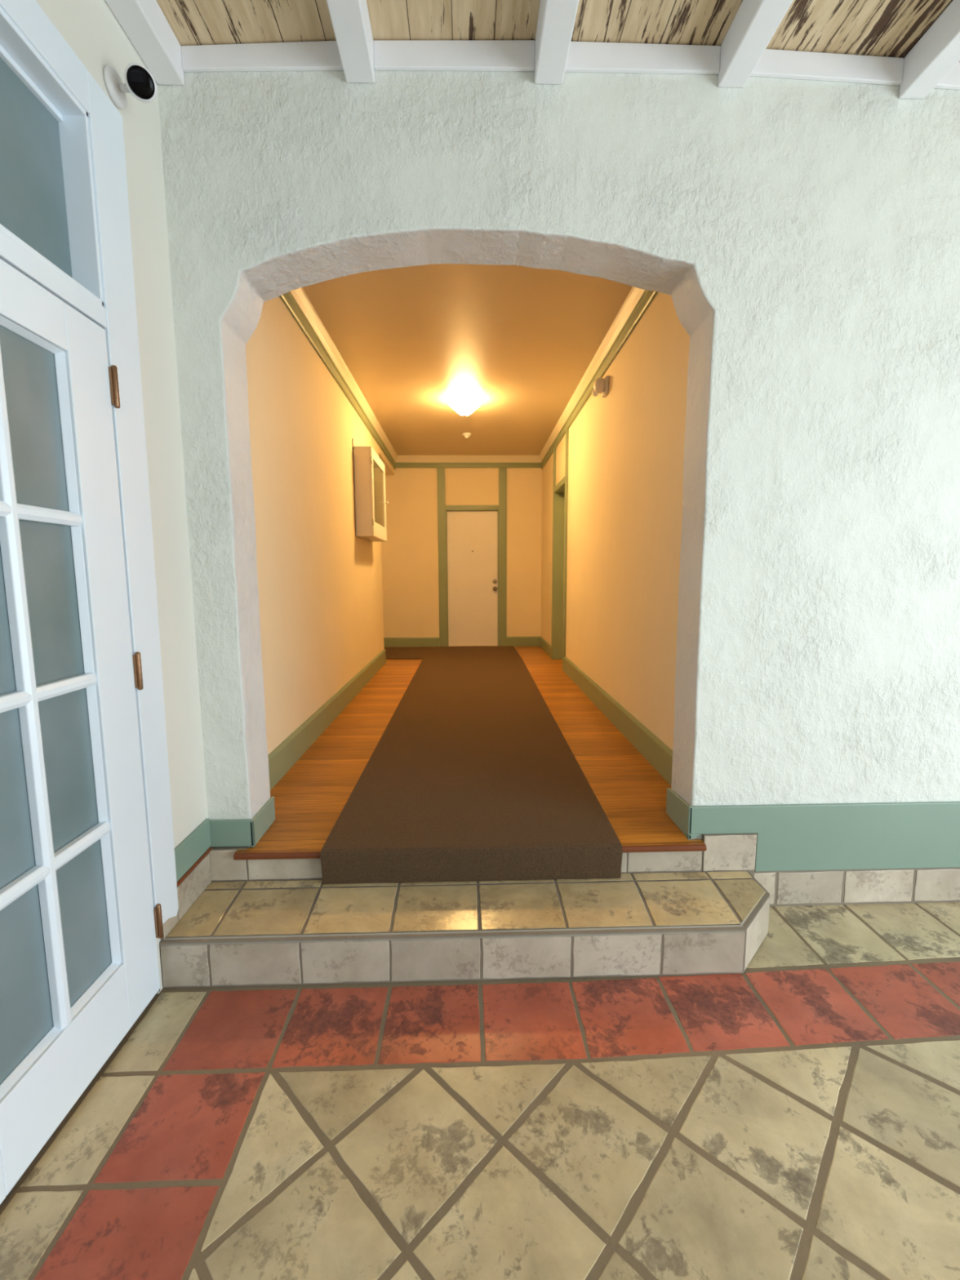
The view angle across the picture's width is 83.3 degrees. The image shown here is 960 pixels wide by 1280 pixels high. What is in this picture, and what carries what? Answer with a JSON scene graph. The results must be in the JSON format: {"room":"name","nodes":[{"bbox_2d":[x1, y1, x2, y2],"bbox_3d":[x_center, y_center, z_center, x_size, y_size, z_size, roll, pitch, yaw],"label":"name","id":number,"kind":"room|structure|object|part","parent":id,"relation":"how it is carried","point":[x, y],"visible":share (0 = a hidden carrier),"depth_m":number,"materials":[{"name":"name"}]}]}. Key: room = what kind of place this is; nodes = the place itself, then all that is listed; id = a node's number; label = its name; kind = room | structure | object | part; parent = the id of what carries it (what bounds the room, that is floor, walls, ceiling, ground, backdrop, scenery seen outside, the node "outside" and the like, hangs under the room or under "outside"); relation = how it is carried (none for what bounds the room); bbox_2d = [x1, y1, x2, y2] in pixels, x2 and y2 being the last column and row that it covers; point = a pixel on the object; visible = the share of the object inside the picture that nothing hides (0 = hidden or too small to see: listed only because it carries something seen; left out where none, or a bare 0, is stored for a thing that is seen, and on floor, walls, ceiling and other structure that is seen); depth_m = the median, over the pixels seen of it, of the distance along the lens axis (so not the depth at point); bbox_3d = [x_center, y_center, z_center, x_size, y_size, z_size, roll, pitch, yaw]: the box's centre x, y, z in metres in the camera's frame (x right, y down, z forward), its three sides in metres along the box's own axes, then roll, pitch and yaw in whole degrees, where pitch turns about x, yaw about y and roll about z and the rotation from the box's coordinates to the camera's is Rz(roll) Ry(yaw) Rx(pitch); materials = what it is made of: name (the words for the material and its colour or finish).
{"room":"entrance lobby","nodes":[
{"label":"entrance lobby","id":0,"kind":"room"},
{"bbox_2d":[35,0,394,993],"bbox_3d":[-1.197,-0.576,2.341,0.200,3.400,11.650,0,7,-2],"label":"wall","id":1,"kind":"structure","parent":0,"point":[320,587],"depth_m":2.82,"materials":[{"name":"beige paint"}]},
{"bbox_2d":[0,0,178,1204],"bbox_3d":[-1.134,-0.096,0.868,0.180,2.800,1.908,0,7,-2],"label":"door","id":2,"kind":"structure","parent":1,"relation":"in","point":[88,884],"depth_m":1.46,"materials":[{"name":"white paint"}]},
{"bbox_2d":[0,6,103,306],"bbox_3d":[-1.115,-1.127,0.740,0.090,0.522,1.600,0,7,-2],"label":"window","id":3,"kind":"structure","parent":2,"relation":"attached to","point":[47,202],"depth_m":1.43,"materials":[{"name":"glass"}]},
{"bbox_3d":[-1.149,-1.125,0.752,0.006,0.490,1.565,0,7,-2],"label":"glass","id":4,"kind":"part","parent":3,"relation":"part of","materials":[{"name":"glass"}]},
{"bbox_3d":[-1.106,0.135,1.300,0.007,1.757,0.460,0,7,-2],"label":"glass","id":5,"kind":"part","parent":2,"relation":"part of","materials":[{"name":"glass"}]},
{"bbox_2d":[102,62,157,109],"bbox_3d":[-1.043,-1.659,1.610,0.164,0.105,0.090,2,7,19],"label":"security camera","id":6,"kind":"object","parent":1,"relation":"attached to","point":[140,82],"visible":1,"depth_m":1.59,"materials":[{"name":"white plastic"}]},
{"bbox_3d":[-1.051,-1.654,1.621,0.082,0.043,0.021,1,7,14],"label":"arm","id":7,"kind":"part","parent":6,"relation":"part of","materials":[{"name":"white plastic"}]},
{"bbox_2d":[160,852,211,939],"bbox_3d":[-1.089,0.937,2.009,0.012,0.131,0.353,0,7,-2],"label":"baseboard","id":8,"kind":"structure","parent":1,"relation":"attached to","point":[190,889],"depth_m":2.02,"materials":[{"name":"tile"}]},
{"bbox_2d":[177,846,211,887],"bbox_3d":[-1.089,0.858,2.049,0.016,0.015,0.266,0,7,-2],"label":"trim","id":9,"kind":"structure","parent":1,"relation":"attached to","point":[184,876],"depth_m":2.04,"materials":[{"name":"brown wood"}]},
{"bbox_2d":[174,795,275,882],"bbox_3d":[-1.017,0.781,2.177,0.158,0.129,0.538,4,8,30],"label":"baseboard","id":10,"kind":"structure","parent":1,"relation":"attached to","point":[211,833],"depth_m":2.18,"materials":[{"name":"green paint"}]},
{"bbox_2d":[267,648,386,790],"bbox_3d":[-1.139,0.465,4.621,0.018,0.174,4.437,0,7,-2],"label":"baseboard","id":11,"kind":"structure","parent":1,"relation":"attached to","point":[281,759],"depth_m":3.62,"materials":[{"name":"green wood"}]},
{"bbox_2d":[279,287,397,469],"bbox_3d":[-1.154,-2.259,5.032,0.057,0.181,5.906,0,7,-2],"label":"trim","id":12,"kind":"structure","parent":1,"relation":"attached to","point":[296,301],"depth_m":4.14,"materials":[{"name":"beige wood"}]},
{"bbox_2d":[351,438,388,541],"bbox_3d":[-1.083,-1.469,5.448,0.205,0.883,0.875,0,7,-2],"label":"upper cabinet","id":13,"kind":"object","parent":1,"relation":"attached to","point":[369,470],"visible":1,"depth_m":5.07,"materials":[{"name":"white paint"}]},
{"bbox_3d":[-1.026,-1.438,5.466,0.021,0.818,0.850,0,7,-2],"label":"door","id":14,"kind":"part","parent":13,"relation":"part of","materials":[{"name":"white paint"}]},
{"bbox_3d":[-1.028,-1.461,5.463,0.004,0.593,0.710,0,7,-2],"label":"glass","id":15,"kind":"part","parent":13,"relation":"part of","materials":[{"name":"yellow"}]},
{"bbox_2d":[381,467,542,646],"bbox_3d":[-0.779,-1.310,8.234,4.300,3.040,0.200,0,7,-2],"label":"wall","id":16,"kind":"structure","parent":0,"point":[410,552],"depth_m":8.13,"materials":[{"name":"beige paint"}]},
{"bbox_2d":[383,637,439,647],"bbox_3d":[-1.646,0.040,8.263,2.045,0.150,0.018,0,7,-2],"label":"baseboard","id":17,"kind":"structure","parent":16,"relation":"attached to","point":[388,642],"depth_m":8.27,"materials":[{"name":"green wood"}]},
{"bbox_2d":[395,455,541,467],"bbox_3d":[-0.167,-2.626,7.945,2.189,0.161,0.092,0,7,-2],"label":"trim","id":18,"kind":"structure","parent":16,"relation":"attached to","point":[402,461],"depth_m":7.95,"materials":[{"name":"beige wood"}]},
{"bbox_2d":[436,467,506,646],"bbox_3d":[-0.113,-1.229,8.186,1.032,2.672,0.131,0,7,-2],"label":"door","id":19,"kind":"structure","parent":16,"relation":"in","point":[473,545],"depth_m":8.20,"materials":[{"name":"white paint"}]},
{"bbox_2d":[506,635,539,646],"bbox_3d":[0.666,0.020,8.324,0.511,0.150,0.018,0,7,-2],"label":"baseboard","id":20,"kind":"structure","parent":16,"relation":"attached to","point":[511,641],"depth_m":8.32,"materials":[{"name":"green wood"}]},
{"bbox_2d":[302,263,632,455],"bbox_3d":[-0.754,-2.403,5.026,4.200,0.100,5.908,0,7,-2],"label":"ceiling","id":21,"kind":"structure","parent":0,"point":[521,340],"depth_m":4.11,"materials":[{"name":"paint"}]},
{"bbox_2d":[447,395,481,417],"bbox_3d":[-0.152,-2.307,5.361,0.344,0.178,0.344,0,7,-2],"label":"ceiling light","id":22,"kind":"object","parent":21,"relation":"attached to","point":[464,405],"visible":1,"depth_m":5.27,"materials":[{"name":"white glass"}]},
{"bbox_2d":[462,432,471,438],"bbox_3d":[-0.163,-2.530,6.694,0.104,0.054,0.104,0,7,-2],"label":"smoke detector","id":23,"kind":"object","parent":21,"relation":"attached to","point":[466,435],"visible":1,"depth_m":6.66,"materials":[{"name":"white plastic"}]},
{"bbox_2d":[235,645,704,853],"bbox_3d":[-0.374,0.487,5.244,3.180,0.027,6.188,0,7,-2],"label":"floor","id":24,"kind":"structure","parent":0,"point":[310,797],"depth_m":3.10,"materials":[{"name":"brown wood"}]},
{"bbox_2d":[384,645,520,659],"bbox_3d":[-0.936,0.178,7.659,2.930,0.012,1.150,0,7,-2],"label":"carpet runner","id":25,"kind":"object","parent":24,"relation":"on","point":[405,652],"visible":0.5,"depth_m":7.61,"materials":[{"name":"brown carpet"}]},
{"bbox_2d":[320,657,622,884],"bbox_3d":[-0.042,0.605,4.631,1.313,0.146,4.990,0,7,-2],"label":"carpet runner","id":26,"kind":"object","parent":24,"relation":"on","point":[472,775],"visible":1,"depth_m":2.65,"materials":[{"name":"brown carpet"}]},
{"bbox_2d":[446,524,494,646],"bbox_3d":[-0.691,-1.096,6.877,4.200,2.940,2.950,0,7,-2],"label":"wall","id":27,"kind":"structure","parent":0,"point":[446,524],"depth_m":8.38,"materials":[{"name":"beige paint"}]},
{"bbox_2d":[0,902,959,1279],"bbox_3d":[1.228,1.509,-0.441,4.805,0.100,5.675,0,7,-2],"label":"floor","id":28,"kind":"structure","parent":0,"point":[794,1115],"depth_m":1.36,"materials":[{"name":"beige tile"}]},
{"bbox_2d":[160,871,769,987],"bbox_3d":[0.018,1.078,2.051,2.219,0.172,0.369,0,7,-2],"label":"tiled step","id":29,"kind":"structure","parent":28,"relation":"on","point":[278,932],"depth_m":1.89,"materials":[{"name":"beige tile"}]},
{"bbox_2d":[155,0,959,62],"bbox_3d":[1.310,-1.710,-0.919,5.200,0.165,5.714,0,7,-2],"label":"ceiling","id":30,"kind":"structure","parent":0,"point":[875,28],"depth_m":1.80,"materials":[{"name":"beige wood"}]},
{"bbox_2d":[105,0,184,84],"bbox_3d":[-0.994,-1.647,-0.874,0.094,0.115,5.513,0,7,-2],"label":"ceiling beam","id":31,"kind":"structure","parent":30,"relation":"attached to","point":[144,22],"depth_m":1.72,"materials":[{"name":"white paint"}]},
{"bbox_2d":[326,0,374,83],"bbox_3d":[-0.342,-1.675,-0.860,0.100,0.127,5.513,0,7,-2],"label":"ceiling beam","id":32,"kind":"structure","parent":30,"relation":"attached to","point":[350,20],"depth_m":1.73,"materials":[{"name":"white paint"}]},
{"bbox_2d":[534,0,578,84],"bbox_3d":[0.316,-1.690,-0.843,0.100,0.130,5.513,0,7,-2],"label":"ceiling beam","id":33,"kind":"structure","parent":30,"relation":"attached to","point":[556,18],"depth_m":1.75,"materials":[{"name":"white paint"}]},
{"bbox_2d":[718,0,793,87],"bbox_3d":[0.965,-1.693,-0.826,0.095,0.124,5.513,0,7,-2],"label":"ceiling beam","id":34,"kind":"structure","parent":30,"relation":"attached to","point":[755,22],"depth_m":1.76,"materials":[{"name":"white paint"}]},
{"bbox_2d":[898,0,959,98],"bbox_3d":[1.621,-1.673,-0.805,0.092,0.123,5.513,0,7,-2],"label":"ceiling beam","id":35,"kind":"structure","parent":30,"relation":"attached to","point":[937,51],"depth_m":1.81,"materials":[{"name":"white paint"}]},
{"bbox_2d":[157,70,959,847],"bbox_3d":[1.212,-0.573,2.209,5.050,3.400,0.228,0,7,-2],"label":"wall","id":36,"kind":"structure","parent":0,"point":[802,235],"depth_m":2.02,"materials":[{"name":"paint"}]},
{"bbox_2d":[233,842,706,860],"bbox_3d":[-0.029,0.856,2.180,1.902,0.029,0.026,0,7,-2],"label":"trim","id":37,"kind":"structure","parent":36,"relation":"attached to","point":[685,847],"depth_m":2.17,"materials":[{"name":"brown wood"}]},
{"bbox_2d":[209,833,756,881],"bbox_3d":[0.023,0.917,2.228,2.248,0.209,0.024,0,7,-2],"label":"stair riser","id":38,"kind":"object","parent":36,"relation":"attached to","point":[725,851],"depth_m":2.23,"materials":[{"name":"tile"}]},
{"bbox_2d":[181,40,959,89],"bbox_3d":[1.220,-1.995,1.914,4.485,0.188,0.016,0,7,-2],"label":"trim","id":39,"kind":"structure","parent":36,"relation":"attached to","point":[518,55],"depth_m":1.88,"materials":[{"name":"white paint"}]},
{"bbox_2d":[666,787,959,906],"bbox_3d":[2.202,0.884,2.410,2.686,0.448,0.252,0,7,-2],"label":"baseboard","id":40,"kind":"structure","parent":36,"relation":"attached to","point":[882,835],"depth_m":2.27,"materials":[{"name":"green paint"}]},
{"bbox_2d":[541,292,689,750],"bbox_3d":[1.072,-0.960,5.250,0.200,3.040,5.911,0,7,-1],"label":"wall","id":41,"kind":"structure","parent":0,"point":[626,446],"depth_m":3.54,"materials":[{"name":"beige paint"}]},
{"bbox_2d":[539,636,551,657],"bbox_3d":[0.940,0.093,7.710,0.018,0.150,1.230,0,7,-1],"label":"baseboard","id":42,"kind":"structure","parent":41,"relation":"attached to","point":[546,646],"depth_m":7.66,"materials":[{"name":"green wood"}]},
{"bbox_2d":[551,427,568,671],"bbox_3d":[1.041,-1.027,6.459,0.223,2.672,0.990,0,7,-2],"label":"door frame","id":43,"kind":"structure","parent":41,"relation":"in","point":[560,491],"depth_m":6.81,"materials":[{"name":"green paint"}]},
{"bbox_2d":[539,286,657,469],"bbox_3d":[0.936,-2.277,5.088,0.057,0.181,5.907,0,7,-1],"label":"trim","id":44,"kind":"structure","parent":41,"relation":"attached to","point":[637,300],"depth_m":4.12,"materials":[{"name":"beige wood"}]},
{"bbox_2d":[592,375,608,397],"bbox_3d":[0.924,-1.944,4.140,0.106,0.132,0.112,0,7,-2],"label":"sensor","id":45,"kind":"object","parent":41,"relation":"attached to","point":[601,384],"visible":1,"depth_m":4.10,"materials":[{"name":"white paint"}]},
{"bbox_2d":[564,656,672,785],"bbox_3d":[0.984,0.492,4.295,0.018,0.174,3.668,0,7,-1],"label":"baseboard","id":46,"kind":"structure","parent":41,"relation":"attached to","point":[660,756],"depth_m":3.58,"materials":[{"name":"green wood"}]}
]}

